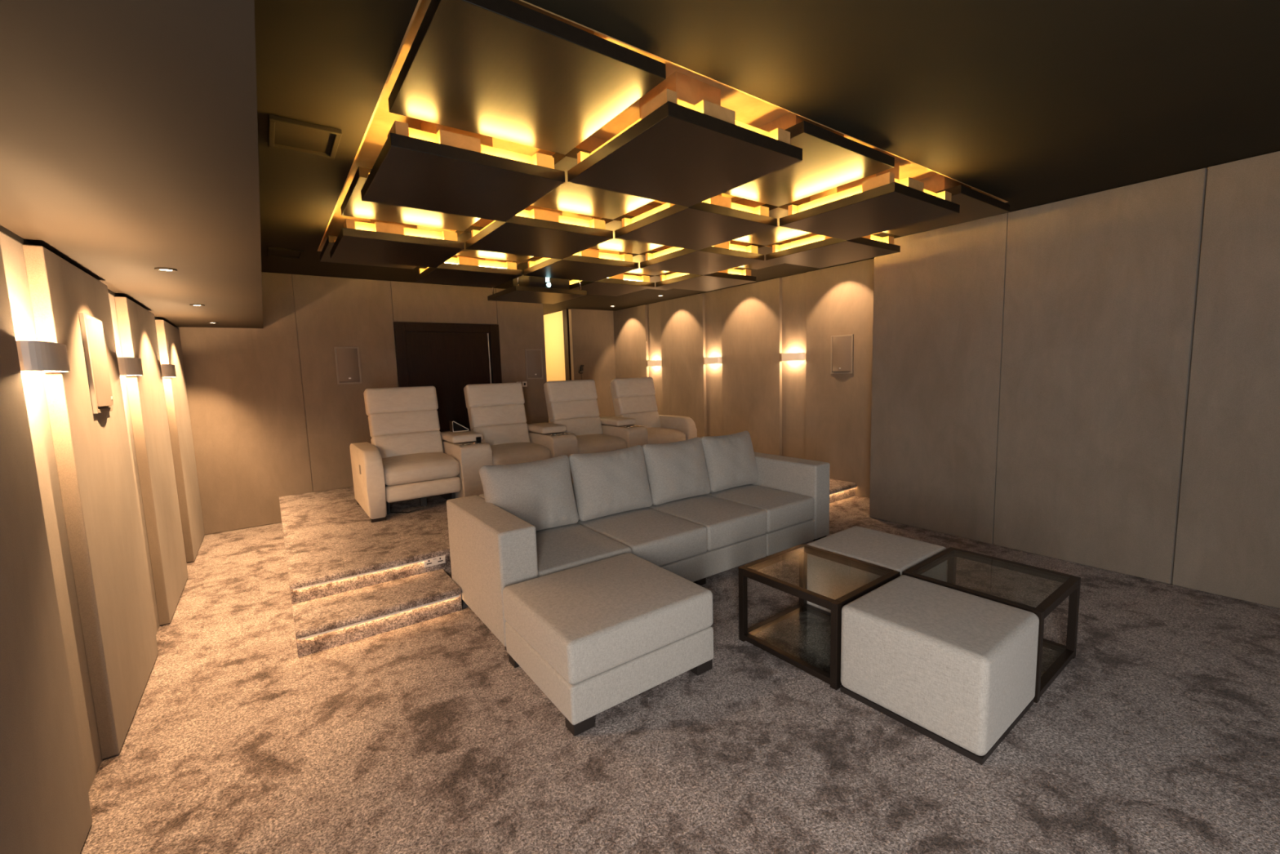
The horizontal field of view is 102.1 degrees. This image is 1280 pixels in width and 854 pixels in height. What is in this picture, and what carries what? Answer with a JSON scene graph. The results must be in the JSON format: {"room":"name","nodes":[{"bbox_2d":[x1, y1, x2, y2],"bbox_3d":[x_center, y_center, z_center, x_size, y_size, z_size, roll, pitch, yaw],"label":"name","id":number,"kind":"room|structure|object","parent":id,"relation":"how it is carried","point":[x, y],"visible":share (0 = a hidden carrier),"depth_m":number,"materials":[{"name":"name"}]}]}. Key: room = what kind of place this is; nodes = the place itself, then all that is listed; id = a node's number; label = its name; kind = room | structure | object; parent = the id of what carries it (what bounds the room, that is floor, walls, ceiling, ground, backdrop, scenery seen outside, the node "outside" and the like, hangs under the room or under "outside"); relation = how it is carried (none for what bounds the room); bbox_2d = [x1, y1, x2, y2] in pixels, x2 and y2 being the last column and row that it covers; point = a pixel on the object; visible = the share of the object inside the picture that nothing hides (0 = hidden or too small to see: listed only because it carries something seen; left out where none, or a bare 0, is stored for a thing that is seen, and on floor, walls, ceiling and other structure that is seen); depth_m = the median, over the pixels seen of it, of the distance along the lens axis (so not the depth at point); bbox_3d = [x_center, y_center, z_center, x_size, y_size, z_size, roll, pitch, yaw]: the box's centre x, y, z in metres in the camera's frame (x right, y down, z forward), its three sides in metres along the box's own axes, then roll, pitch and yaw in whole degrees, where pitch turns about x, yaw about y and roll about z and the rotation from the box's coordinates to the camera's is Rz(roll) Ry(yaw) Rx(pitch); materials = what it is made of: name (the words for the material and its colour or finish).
{"room":"home theater","nodes":[
{"label":"home theater","id":0,"kind":"room"},
{"bbox_2d":[0,225,204,853],"bbox_3d":[-1.728,0.381,1.263,0.171,2.070,9.210,-6,8,-35],"label":"wall","id":1,"kind":"structure","parent":0,"point":[101,520],"depth_m":1.98,"materials":[{"name":"beige fabric"}]},
{"bbox_2d":[15,340,70,372],"bbox_3d":[-2.053,-0.238,1.772,0.103,0.095,0.330,-6,8,-35],"label":"wall sconce","id":2,"kind":"object","parent":1,"relation":"attached to","point":[47,357],"visible":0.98,"depth_m":1.69,"materials":[{"name":"silver metal"}]},
{"bbox_2d":[78,313,113,413],"bbox_3d":[-2.443,-0.282,2.345,0.042,0.429,0.280,-6,8,-35],"label":"wall speaker","id":3,"kind":"object","parent":1,"relation":"attached to","point":[91,328],"visible":1,"depth_m":2.28,"materials":[{"name":"brown"}]},
{"bbox_2d":[117,357,142,375],"bbox_3d":[-2.873,-0.337,2.902,0.103,0.095,0.330,-6,8,-35],"label":"wall sconce","id":4,"kind":"object","parent":1,"relation":"attached to","point":[126,366],"visible":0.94,"depth_m":2.81,"materials":[{"name":"silver metal"}]},
{"bbox_2d":[160,364,176,377],"bbox_3d":[-3.691,-0.436,4.028,0.103,0.095,0.330,-6,8,-35],"label":"wall sconce","id":5,"kind":"object","parent":1,"relation":"attached to","point":[167,370],"visible":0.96,"depth_m":3.93,"materials":[{"name":"silver ceramic"}]},
{"bbox_2d":[0,0,262,328],"bbox_3d":[-1.504,-0.979,1.306,0.821,0.670,9.210,-6,8,-35],"label":"ceiling","id":6,"kind":"structure","parent":0,"point":[129,128],"depth_m":1.17,"materials":[{"name":"brown paint"}]},
{"bbox_2d":[154,267,177,271],"bbox_3d":[-2.235,-0.741,2.438,0.080,0.006,0.080,-6,8,-35],"label":"recessed light","id":7,"kind":"object","parent":6,"relation":"in","point":[163,269],"visible":1,"depth_m":2.44,"materials":[{"name":"white metal"}]},
{"bbox_2d":[189,304,204,306],"bbox_3d":[-3.061,-0.841,3.576,0.080,0.006,0.080,-6,8,-35],"label":"recessed light","id":8,"kind":"object","parent":6,"relation":"in","point":[189,304],"visible":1,"depth_m":3.57,"materials":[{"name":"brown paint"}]},
{"bbox_2d":[174,271,548,534],"bbox_3d":[-2.939,-0.396,6.107,3.965,2.630,0.140,-6,8,-35],"label":"wall","id":9,"kind":"structure","parent":0,"point":[271,418],"depth_m":5.52,"materials":[{"name":"beige fabric"}]},
{"bbox_2d":[333,346,362,384],"bbox_3d":[-3.241,-0.685,5.750,0.240,0.410,0.042,-6,8,-35],"label":"wall speaker","id":10,"kind":"object","parent":9,"relation":"attached to","point":[348,364],"visible":1,"depth_m":5.74,"materials":[{"name":"brown"}]},
{"bbox_2d":[393,321,502,431],"bbox_3d":[-2.330,-0.350,6.469,1.250,1.860,0.075,-6,8,-35],"label":"door","id":11,"kind":"structure","parent":9,"relation":"in","point":[448,357],"depth_m":6.41,"materials":[{"name":"brown wood"}]},
{"bbox_2d":[522,381,527,386],"bbox_3d":[-1.560,-0.580,6.998,0.065,0.070,0.012,-6,8,-35],"label":"switch plate","id":12,"kind":"object","parent":9,"relation":"attached to","point":[524,383],"visible":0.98,"depth_m":7.00,"materials":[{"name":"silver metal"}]},
{"bbox_2d":[524,349,543,379],"bbox_3d":[-1.434,-0.857,7.046,0.246,0.404,0.042,-6,8,-35],"label":"wall speaker","id":13,"kind":"object","parent":9,"relation":"attached to","point":[534,359],"visible":1,"depth_m":7.03,"materials":[{"name":"brown"}]},
{"bbox_2d":[543,311,565,422],"bbox_3d":[-1.574,-0.842,9.890,0.125,2.610,1.270,-6,8,-35],"label":"wall","id":14,"kind":"structure","parent":0,"point":[553,322],"depth_m":9.72,"materials":[{"name":"beige paint"}]},
{"bbox_2d":[562,308,573,380],"bbox_3d":[-1.253,-0.917,9.237,0.100,2.318,0.150,-6,8,-35],"label":"door","id":15,"kind":"structure","parent":14,"relation":"in","point":[566,313],"depth_m":9.13,"materials":[{"name":"brown wood"}]},
{"bbox_2d":[569,308,615,417],"bbox_3d":[-0.794,-0.842,9.582,1.030,2.630,0.140,-6,8,-35],"label":"wall","id":16,"kind":"structure","parent":0,"point":[593,331],"depth_m":9.45,"materials":[{"name":"beige fabric"}]},
{"bbox_2d":[578,364,583,379],"bbox_3d":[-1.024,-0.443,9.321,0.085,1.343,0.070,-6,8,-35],"label":"door handle","id":17,"kind":"object","parent":16,"relation":"attached to","point":[580,371],"visible":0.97,"depth_m":9.24,"materials":[{"name":"black metal"}]},
{"bbox_2d":[80,495,1279,853],"bbox_3d":[-0.010,1.068,4.485,7.000,0.100,12.700,-6,8,-35],"label":"floor","id":18,"kind":"structure","parent":0,"point":[1161,734],"depth_m":2.08,"materials":[{"name":"carpet"}]},
{"bbox_2d":[279,478,857,657],"bbox_3d":[-1.548,0.658,6.890,5.339,0.282,6.335,-6,8,-35],"label":"platform","id":19,"kind":"object","parent":18,"relation":"on","point":[352,577],"visible":0.48,"depth_m":3.49,"materials":[{"name":"carpet"}]},
{"bbox_2d":[349,386,461,522],"bbox_3d":[-2.258,0.188,4.924,0.798,1.123,0.952,-6,8,-35],"label":"recliner","id":20,"kind":"object","parent":19,"relation":"on","point":[405,459],"visible":1,"depth_m":4.85,"materials":[{"name":"beige leather"}]},
{"bbox_2d":[363,386,438,415],"bbox_3d":[-2.352,-0.261,5.113,0.650,0.266,0.194,-6,8,-35],"label":"cushion","id":21,"kind":"object","parent":20,"relation":"on","point":[416,400],"depth_m":5.04,"materials":[{"name":"beige leather"}]},
{"bbox_2d":[368,409,439,437],"bbox_3d":[-2.313,-0.037,5.093,0.626,0.240,0.181,-6,8,-35],"label":"cushion","id":22,"kind":"object","parent":20,"relation":"on","point":[382,423],"depth_m":5.01,"materials":[{"name":"beige leather"}]},
{"bbox_2d":[370,430,443,457],"bbox_3d":[-2.270,0.191,5.068,0.626,0.275,0.190,-6,8,-35],"label":"lumbar cushion","id":23,"kind":"object","parent":20,"relation":"on","point":[401,442],"depth_m":4.99,"materials":[{"name":"beige leather"}]},
{"bbox_2d":[423,556,445,567],"bbox_3d":[-1.436,0.930,3.615,0.145,0.075,0.016,-6,8,-35],"label":"power socket","id":24,"kind":"object","parent":19,"relation":"attached to","point":[440,560],"visible":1,"depth_m":3.61,"materials":[{"name":"white plastic"}]},
{"bbox_2d":[440,430,492,497],"bbox_3d":[-1.748,0.374,5.186,0.304,0.645,0.742,-6,8,-35],"label":"console","id":25,"kind":"object","parent":19,"relation":"on","point":[471,455],"visible":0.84,"depth_m":4.90,"materials":[{"name":"beige leather"}]},
{"bbox_2d":[448,420,469,431],"bbox_3d":[-1.834,-0.015,5.259,0.170,0.116,0.108,-6,8,-35],"label":"dock","id":26,"kind":"object","parent":25,"relation":"on","point":[455,426],"visible":1,"depth_m":5.21,"materials":[{"name":"black plastic"}]},
{"bbox_2d":[475,436,480,442],"bbox_3d":[-1.563,0.123,5.005,0.049,0.053,0.015,-6,8,-35],"label":"remote control","id":27,"kind":"object","parent":25,"relation":"on","point":[477,438],"visible":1,"depth_m":5.00,"materials":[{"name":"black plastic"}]},
{"bbox_2d":[463,382,551,465],"bbox_3d":[-1.415,0.101,5.489,0.636,1.123,0.871,-6,8,-35],"label":"recliner","id":28,"kind":"object","parent":19,"relation":"on","point":[496,411],"visible":0.65,"depth_m":5.51,"materials":[{"name":"beige leather"}]},
{"bbox_2d":[463,382,524,408],"bbox_3d":[-1.587,-0.344,5.662,0.630,0.266,0.194,-6,8,-35],"label":"cushion","id":29,"kind":"object","parent":28,"relation":"on","point":[497,395],"depth_m":5.58,"materials":[{"name":"beige leather"}]},
{"bbox_2d":[467,404,526,428],"bbox_3d":[-1.548,-0.120,5.641,0.606,0.240,0.181,-6,8,-35],"label":"cushion","id":30,"kind":"object","parent":28,"relation":"on","point":[480,415],"depth_m":5.56,"materials":[{"name":"beige leather"}]},
{"bbox_2d":[471,422,529,445],"bbox_3d":[-1.505,0.108,5.616,0.606,0.275,0.190,-6,8,-35],"label":"lumbar cushion","id":31,"kind":"object","parent":28,"relation":"on","point":[494,433],"depth_m":5.55,"materials":[{"name":"beige leather"}]},
{"bbox_2d":[527,422,577,479],"bbox_3d":[-0.990,0.292,5.729,0.296,0.645,0.742,-6,8,-35],"label":"console","id":32,"kind":"object","parent":19,"relation":"on","point":[552,436],"visible":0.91,"depth_m":5.49,"materials":[{"name":"beige leather"}]},
{"bbox_2d":[543,379,626,453],"bbox_3d":[-0.653,0.018,6.035,0.654,1.123,0.871,-6,8,-35],"label":"recliner","id":33,"kind":"object","parent":19,"relation":"on","point":[573,404],"visible":0.7,"depth_m":6.06,"materials":[{"name":"beige leather"}]},
{"bbox_2d":[543,379,597,404],"bbox_3d":[-0.825,-0.427,6.207,0.648,0.266,0.194,-6,8,-35],"label":"cushion","id":34,"kind":"object","parent":33,"relation":"on","point":[579,391],"depth_m":6.12,"materials":[{"name":"beige leather"}]},
{"bbox_2d":[547,399,599,421],"bbox_3d":[-0.786,-0.203,6.187,0.624,0.240,0.181,-6,8,-35],"label":"cushion","id":35,"kind":"object","parent":33,"relation":"on","point":[558,410],"depth_m":6.10,"materials":[{"name":"beige leather"}]},
{"bbox_2d":[551,416,603,435],"bbox_3d":[-0.743,0.025,6.162,0.624,0.275,0.190,-6,8,-35],"label":"lumbar cushion","id":36,"kind":"object","parent":33,"relation":"on","point":[577,425],"depth_m":6.10,"materials":[{"name":"beige leather"}]},
{"bbox_2d":[600,416,648,448],"bbox_3d":[-0.228,0.209,6.275,0.278,0.645,0.742,-6,8,-35],"label":"console","id":37,"kind":"object","parent":19,"relation":"on","point":[621,427],"visible":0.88,"depth_m":6.04,"materials":[{"name":"beige leather"}]},
{"bbox_2d":[609,377,697,444],"bbox_3d":[0.125,-0.071,6.633,0.759,1.123,0.949,-6,8,-35],"label":"recliner","id":38,"kind":"object","parent":19,"relation":"on","point":[632,397],"visible":0.6,"depth_m":6.59,"materials":[{"name":"beige leather"}]},
{"bbox_2d":[610,377,655,399],"bbox_3d":[-0.084,-0.508,6.738,0.614,0.266,0.194,-6,8,-35],"label":"cushion","id":39,"kind":"object","parent":38,"relation":"on","point":[639,388],"depth_m":6.65,"materials":[{"name":"beige leather"}]},
{"bbox_2d":[614,395,657,415],"bbox_3d":[-0.045,-0.284,6.718,0.590,0.240,0.181,-6,8,-35],"label":"cushion","id":40,"kind":"object","parent":38,"relation":"on","point":[624,405],"depth_m":6.62,"materials":[{"name":"beige leather"}]},
{"bbox_2d":[617,410,661,427],"bbox_3d":[-0.002,-0.056,6.693,0.590,0.275,0.190,-6,8,-35],"label":"lumbar cushion","id":41,"kind":"object","parent":38,"relation":"on","point":[648,419],"depth_m":6.65,"materials":[{"name":"beige leather"}]},
{"bbox_2d":[502,552,713,736],"bbox_3d":[-0.168,1.012,2.631,0.809,0.426,0.740,-6,8,-35],"label":"footstool","id":42,"kind":"object","parent":18,"relation":"on","point":[594,637],"visible":1,"depth_m":2.38,"materials":[{"name":"grey fabric"}]},
{"bbox_2d":[446,452,830,650],"bbox_3d":[0.165,0.730,3.929,2.881,0.682,0.971,-6,8,-35],"label":"sofa","id":43,"kind":"object","parent":18,"relation":"on","point":[696,538],"visible":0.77,"depth_m":3.52,"materials":[{"name":"grey fabric"}]},
{"bbox_2d":[479,454,578,530],"bbox_3d":[-0.741,0.468,3.528,0.648,0.482,0.257,-6,8,-35],"label":"cushion","id":44,"kind":"object","parent":43,"relation":"on","point":[540,493],"visible":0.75,"depth_m":3.45,"materials":[{"name":"grey fabric"}]},
{"bbox_2d":[535,523,631,577],"bbox_3d":[-0.520,0.821,3.329,0.624,0.203,0.792,-6,8,-35],"label":"seat cushion","id":45,"kind":"object","parent":43,"relation":"on","point":[561,548],"depth_m":3.18,"materials":[{"name":"grey fabric"}]},
{"bbox_2d":[568,444,653,520],"bbox_3d":[-0.210,0.411,3.909,0.655,0.480,0.260,-6,8,-35],"label":"cushion","id":46,"kind":"object","parent":43,"relation":"on","point":[609,482],"visible":0.99,"depth_m":3.79,"materials":[{"name":"grey fabric"}]},
{"bbox_2d":[576,506,706,566],"bbox_3d":[-0.010,0.766,3.695,0.629,0.203,0.792,-6,8,-35],"label":"seat cushion","id":47,"kind":"object","parent":43,"relation":"on","point":[662,538],"depth_m":3.49,"materials":[{"name":"grey fabric"}]},
{"bbox_2d":[641,436,711,505],"bbox_3d":[0.309,0.354,4.280,0.624,0.479,0.260,-6,8,-35],"label":"cushion","id":48,"kind":"object","parent":43,"relation":"on","point":[677,470],"visible":0.93,"depth_m":4.16,"materials":[{"name":"grey fabric"}]},
{"bbox_2d":[646,494,766,550],"bbox_3d":[0.496,0.711,4.058,0.612,0.203,0.792,-6,8,-35],"label":"seat cushion","id":49,"kind":"object","parent":43,"relation":"on","point":[729,523],"depth_m":3.83,"materials":[{"name":"grey fabric"}]},
{"bbox_2d":[700,431,758,492],"bbox_3d":[0.807,0.300,4.637,0.604,0.480,0.261,-6,8,-35],"label":"cushion","id":50,"kind":"object","parent":43,"relation":"on","point":[730,459],"visible":0.86,"depth_m":4.51,"materials":[{"name":"grey fabric"}]},
{"bbox_2d":[704,484,813,532],"bbox_3d":[0.982,0.658,4.406,0.580,0.203,0.792,-6,8,-35],"label":"seat cushion","id":51,"kind":"object","parent":43,"relation":"on","point":[786,508],"depth_m":4.20,"materials":[{"name":"grey fabric"}]},
{"bbox_2d":[738,543,900,690],"bbox_3d":[0.952,0.966,2.780,0.576,0.417,0.597,-6,8,-37],"label":"glass table","id":52,"kind":"object","parent":18,"relation":"on","point":[749,570],"visible":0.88,"depth_m":2.75,"materials":[{"name":"brown metal"}]},
{"bbox_2d":[807,525,946,613],"bbox_3d":[1.416,0.911,3.127,0.574,0.423,0.595,-6,8,-37],"label":"stool","id":53,"kind":"object","parent":18,"relation":"on","point":[833,580],"visible":0.45,"depth_m":3.03,"materials":[{"name":"grey fabric"}]},
{"bbox_2d":[840,574,1039,764],"bbox_3d":[1.316,1.005,2.300,0.574,0.423,0.595,-6,8,-37],"label":"stool","id":54,"kind":"object","parent":18,"relation":"on","point":[957,668],"visible":1,"depth_m":2.11,"materials":[{"name":"grey fabric"}]},
{"bbox_2d":[902,546,1080,702],"bbox_3d":[1.780,0.956,2.648,0.576,0.417,0.597,-6,8,-37],"label":"glass table","id":55,"kind":"object","parent":18,"relation":"on","point":[1071,584],"visible":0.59,"depth_m":2.57,"materials":[{"name":"brown metal"}]},
{"bbox_2d":[613,258,874,497],"bbox_3d":[1.208,-0.683,7.587,0.170,2.630,5.730,-6,8,-35],"label":"wall","id":56,"kind":"structure","parent":0,"point":[799,409],"depth_m":6.73,"materials":[{"name":"beige fabric"}]},
{"bbox_2d":[647,360,662,366],"bbox_3d":[0.235,-1.075,8.736,0.103,0.095,0.330,-6,8,-35],"label":"wall sconce","id":57,"kind":"object","parent":56,"relation":"attached to","point":[655,362],"visible":1,"depth_m":8.65,"materials":[{"name":"silver ceramic"}]},
{"bbox_2d":[704,356,722,364],"bbox_3d":[1.063,-0.974,7.596,0.103,0.095,0.330,-6,8,-35],"label":"wall sconce","id":58,"kind":"object","parent":56,"relation":"attached to","point":[715,360],"visible":1,"depth_m":7.51,"materials":[{"name":"silver ceramic"}]},
{"bbox_2d":[781,352,805,360],"bbox_3d":[1.900,-0.873,6.444,0.103,0.095,0.330,-6,8,-35],"label":"wall sconce","id":59,"kind":"object","parent":56,"relation":"attached to","point":[791,356],"visible":1,"depth_m":6.37,"materials":[{"name":"silver ceramic"}]},
{"bbox_2d":[830,333,853,373],"bbox_3d":[2.286,-0.825,5.879,0.042,0.437,0.278,-6,8,-35],"label":"wall speaker","id":60,"kind":"object","parent":56,"relation":"attached to","point":[842,345],"visible":1,"depth_m":5.85,"materials":[{"name":"brown plastic"}]},
{"bbox_2d":[253,0,1279,315],"bbox_3d":[0.167,-1.703,4.370,5.569,0.200,12.300,-6,8,-35],"label":"ceiling","id":61,"kind":"structure","parent":0,"point":[1020,104],"depth_m":2.06,"materials":[{"name":"paint"}]},
{"bbox_2d":[267,246,303,259],"bbox_3d":[-3.076,-1.507,4.488,0.252,0.020,0.335,-6,8,-35],"label":"ceiling speaker","id":62,"kind":"object","parent":61,"relation":"attached to","point":[280,252],"visible":1,"depth_m":4.50,"materials":[{"name":"paint"}]},
{"bbox_2d":[271,249,300,257],"bbox_3d":[-3.076,-1.515,4.488,0.208,0.004,0.291,-6,8,-35],"label":"grille","id":63,"kind":"object","parent":62,"relation":"attached to","point":[274,253],"depth_m":4.52,"materials":[{"name":"paint"}]},
{"bbox_2d":[267,114,342,159],"bbox_3d":[-1.539,-1.321,2.372,0.268,0.020,0.330,-6,8,-35],"label":"ceiling speaker","id":64,"kind":"object","parent":61,"relation":"attached to","point":[286,134],"visible":1,"depth_m":2.36,"materials":[{"name":"paint"}]},
{"bbox_2d":[274,122,334,153],"bbox_3d":[-1.539,-1.329,2.371,0.224,0.004,0.286,-6,8,-35],"label":"grille","id":65,"kind":"object","parent":64,"relation":"attached to","point":[287,136],"depth_m":2.39,"materials":[{"name":"paint"}]},
{"bbox_2d":[319,235,417,269],"bbox_3d":[-2.248,-1.549,4.389,0.762,0.215,0.762,-6,8,-35],"label":"ceiling panel","id":66,"kind":"structure","parent":61,"relation":"hanging from","point":[325,256],"depth_m":4.49,"materials":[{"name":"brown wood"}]},
{"bbox_2d":[329,218,464,267],"bbox_3d":[-1.794,-1.435,3.774,0.762,0.335,0.762,-6,8,-35],"label":"ceiling panel","id":67,"kind":"structure","parent":61,"relation":"attached to","point":[375,241],"depth_m":3.62,"materials":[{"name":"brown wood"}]},
{"bbox_2d":[340,166,480,231],"bbox_3d":[-1.345,-1.440,3.146,0.762,0.215,0.762,-6,8,-35],"label":"ceiling panel","id":68,"kind":"structure","parent":61,"relation":"attached to","point":[353,206],"depth_m":3.24,"materials":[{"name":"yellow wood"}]},
{"bbox_2d":[360,120,564,222],"bbox_3d":[-0.892,-1.325,2.531,0.762,0.335,0.762,-6,8,-35],"label":"ceiling panel","id":69,"kind":"structure","parent":61,"relation":"attached to","point":[436,167],"depth_m":2.40,"materials":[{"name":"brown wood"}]},
{"bbox_2d":[414,255,522,287],"bbox_3d":[-1.622,-1.557,4.843,0.762,0.335,0.762,-6,8,-35],"label":"ceiling panel","id":70,"kind":"structure","parent":61,"relation":"attached to","point":[460,270],"depth_m":4.70,"materials":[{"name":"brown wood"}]},
{"bbox_2d":[455,217,533,262],"bbox_3d":[-1.173,-1.562,4.215,0.762,0.215,0.762,-6,8,-35],"label":"ceiling panel","id":71,"kind":"structure","parent":61,"relation":"attached to","point":[462,236],"depth_m":4.33,"materials":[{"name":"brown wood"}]},
{"bbox_2d":[387,0,666,155],"bbox_3d":[-0.443,-1.330,1.903,0.762,0.215,0.762,-6,8,-35],"label":"ceiling panel","id":72,"kind":"structure","parent":61,"relation":"hanging from","point":[515,71],"depth_m":1.79,"materials":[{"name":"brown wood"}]},
{"bbox_2d":[511,256,543,273],"bbox_3d":[-1.000,-1.685,5.283,0.762,0.215,0.762,-6,8,-35],"label":"ceiling panel","id":73,"kind":"structure","parent":61,"relation":"attached to","point":[522,265],"depth_m":4.88,"materials":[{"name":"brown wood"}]},
{"bbox_2d":[487,266,586,303],"bbox_3d":[-1.089,-1.514,5.401,0.770,0.325,0.770,-6,8,-35],"label":"ceiling panel","id":74,"kind":"object","parent":61,"relation":"hanging from","point":[517,293],"visible":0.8,"depth_m":5.27,"materials":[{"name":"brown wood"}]},
{"bbox_2d":[512,273,569,288],"bbox_3d":[-1.025,-1.484,5.390,0.455,0.175,0.447,-6,8,-35],"label":"projector","id":75,"kind":"object","parent":74,"relation":"on","point":[527,281],"visible":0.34,"depth_m":5.21,"materials":[{"name":"black plastic"}]},
{"bbox_2d":[465,205,613,259],"bbox_3d":[-0.720,-1.448,3.599,0.762,0.335,0.762,-6,8,-35],"label":"ceiling panel","id":76,"kind":"structure","parent":61,"relation":"attached to","point":[534,231],"depth_m":3.47,"materials":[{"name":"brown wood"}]},
{"bbox_2d":[523,248,638,281],"bbox_3d":[-0.547,-1.570,4.668,0.762,0.335,0.762,-6,8,-35],"label":"ceiling panel","id":77,"kind":"structure","parent":61,"relation":"attached to","point":[590,264],"depth_m":4.55,"materials":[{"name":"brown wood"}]},
{"bbox_2d":[530,135,654,219],"bbox_3d":[-0.270,-1.453,2.971,0.762,0.215,0.762,-6,8,-35],"label":"ceiling panel","id":78,"kind":"structure","parent":61,"relation":"attached to","point":[569,197],"depth_m":3.06,"materials":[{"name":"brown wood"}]},
{"bbox_2d":[568,273,654,296],"bbox_3d":[-0.375,-1.693,5.736,0.762,0.335,0.762,-6,8,-35],"label":"ceiling panel","id":79,"kind":"structure","parent":61,"relation":"attached to","point":[620,284],"depth_m":5.60,"materials":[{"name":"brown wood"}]},
{"bbox_2d":[590,204,663,253],"bbox_3d":[-0.098,-1.575,4.040,0.762,0.215,0.762,-6,8,-35],"label":"ceiling panel","id":80,"kind":"structure","parent":61,"relation":"attached to","point":[613,244],"depth_m":4.14,"materials":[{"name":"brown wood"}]},
{"bbox_2d":[619,245,672,275],"bbox_3d":[0.074,-1.698,5.108,0.762,0.215,0.762,-6,8,-35],"label":"ceiling panel","id":81,"kind":"structure","parent":61,"relation":"attached to","point":[638,258],"depth_m":5.01,"materials":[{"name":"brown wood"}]},
{"bbox_2d":[637,271,676,290],"bbox_3d":[0.246,-1.820,6.176,0.762,0.215,0.762,-6,8,-35],"label":"ceiling panel","id":82,"kind":"structure","parent":61,"relation":"hanging from","point":[653,278],"depth_m":5.94,"materials":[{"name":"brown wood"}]},
{"bbox_2d":[567,71,802,207],"bbox_3d":[0.183,-1.339,2.357,0.762,0.335,0.762,-6,8,-35],"label":"ceiling panel","id":83,"kind":"structure","parent":61,"relation":"attached to","point":[685,148],"depth_m":2.23,"materials":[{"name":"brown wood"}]},
{"bbox_2d":[614,193,777,250],"bbox_3d":[0.355,-1.461,3.425,0.762,0.335,0.762,-6,8,-35],"label":"ceiling panel","id":84,"kind":"structure","parent":61,"relation":"attached to","point":[714,220],"depth_m":3.31,"materials":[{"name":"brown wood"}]},
{"bbox_2d":[640,241,764,275],"bbox_3d":[0.527,-1.584,4.493,0.762,0.335,0.762,-6,8,-35],"label":"ceiling panel","id":85,"kind":"structure","parent":61,"relation":"attached to","point":[724,255],"depth_m":4.38,"materials":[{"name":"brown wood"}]},
{"bbox_2d":[655,268,756,291],"bbox_3d":[0.700,-1.706,5.561,0.762,0.335,0.762,-6,8,-35],"label":"ceiling panel","id":86,"kind":"structure","parent":61,"relation":"attached to","point":[731,277],"depth_m":5.45,"materials":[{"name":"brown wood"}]},
{"bbox_2d":[730,239,791,269],"bbox_3d":[1.149,-1.711,4.933,0.762,0.215,0.762,-6,8,-35],"label":"ceiling panel","id":87,"kind":"structure","parent":61,"relation":"attached to","point":[764,250],"depth_m":4.88,"materials":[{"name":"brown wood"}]},
{"bbox_2d":[733,195,812,245],"bbox_3d":[0.977,-1.589,3.865,0.762,0.215,0.762,-6,8,-35],"label":"ceiling panel","id":88,"kind":"structure","parent":61,"relation":"attached to","point":[779,233],"depth_m":3.94,"materials":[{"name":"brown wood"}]},
{"bbox_2d":[723,112,894,206],"bbox_3d":[0.804,-1.466,2.797,0.762,0.215,0.762,-6,8,-35],"label":"ceiling panel","id":89,"kind":"structure","parent":61,"relation":"attached to","point":[830,159],"depth_m":2.69,"materials":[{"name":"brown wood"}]},
{"bbox_2d":[765,233,900,268],"bbox_3d":[1.602,-1.597,4.318,0.762,0.335,0.762,-6,8,-35],"label":"ceiling panel","id":90,"kind":"structure","parent":61,"relation":"attached to","point":[816,251],"depth_m":4.21,"materials":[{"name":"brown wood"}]},
{"bbox_2d":[779,160,959,239],"bbox_3d":[1.430,-1.474,3.250,0.762,0.335,0.762,-6,8,-35],"label":"ceiling panel","id":91,"kind":"structure","parent":61,"relation":"attached to","point":[880,202],"depth_m":3.13,"materials":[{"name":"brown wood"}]},
{"bbox_2d":[883,173,1010,236],"bbox_3d":[2.051,-1.602,3.690,0.762,0.215,0.762,-6,8,-35],"label":"ceiling panel","id":92,"kind":"structure","parent":61,"relation":"hanging from","point":[975,205],"depth_m":3.51,"materials":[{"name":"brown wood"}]},
{"bbox_2d":[869,151,1279,608],"bbox_3d":[4.106,-0.270,3.028,0.840,2.630,5.315,-6,8,-35],"label":"wall","id":93,"kind":"structure","parent":0,"point":[1092,380],"depth_m":3.58,"materials":[{"name":"beige fabric"}]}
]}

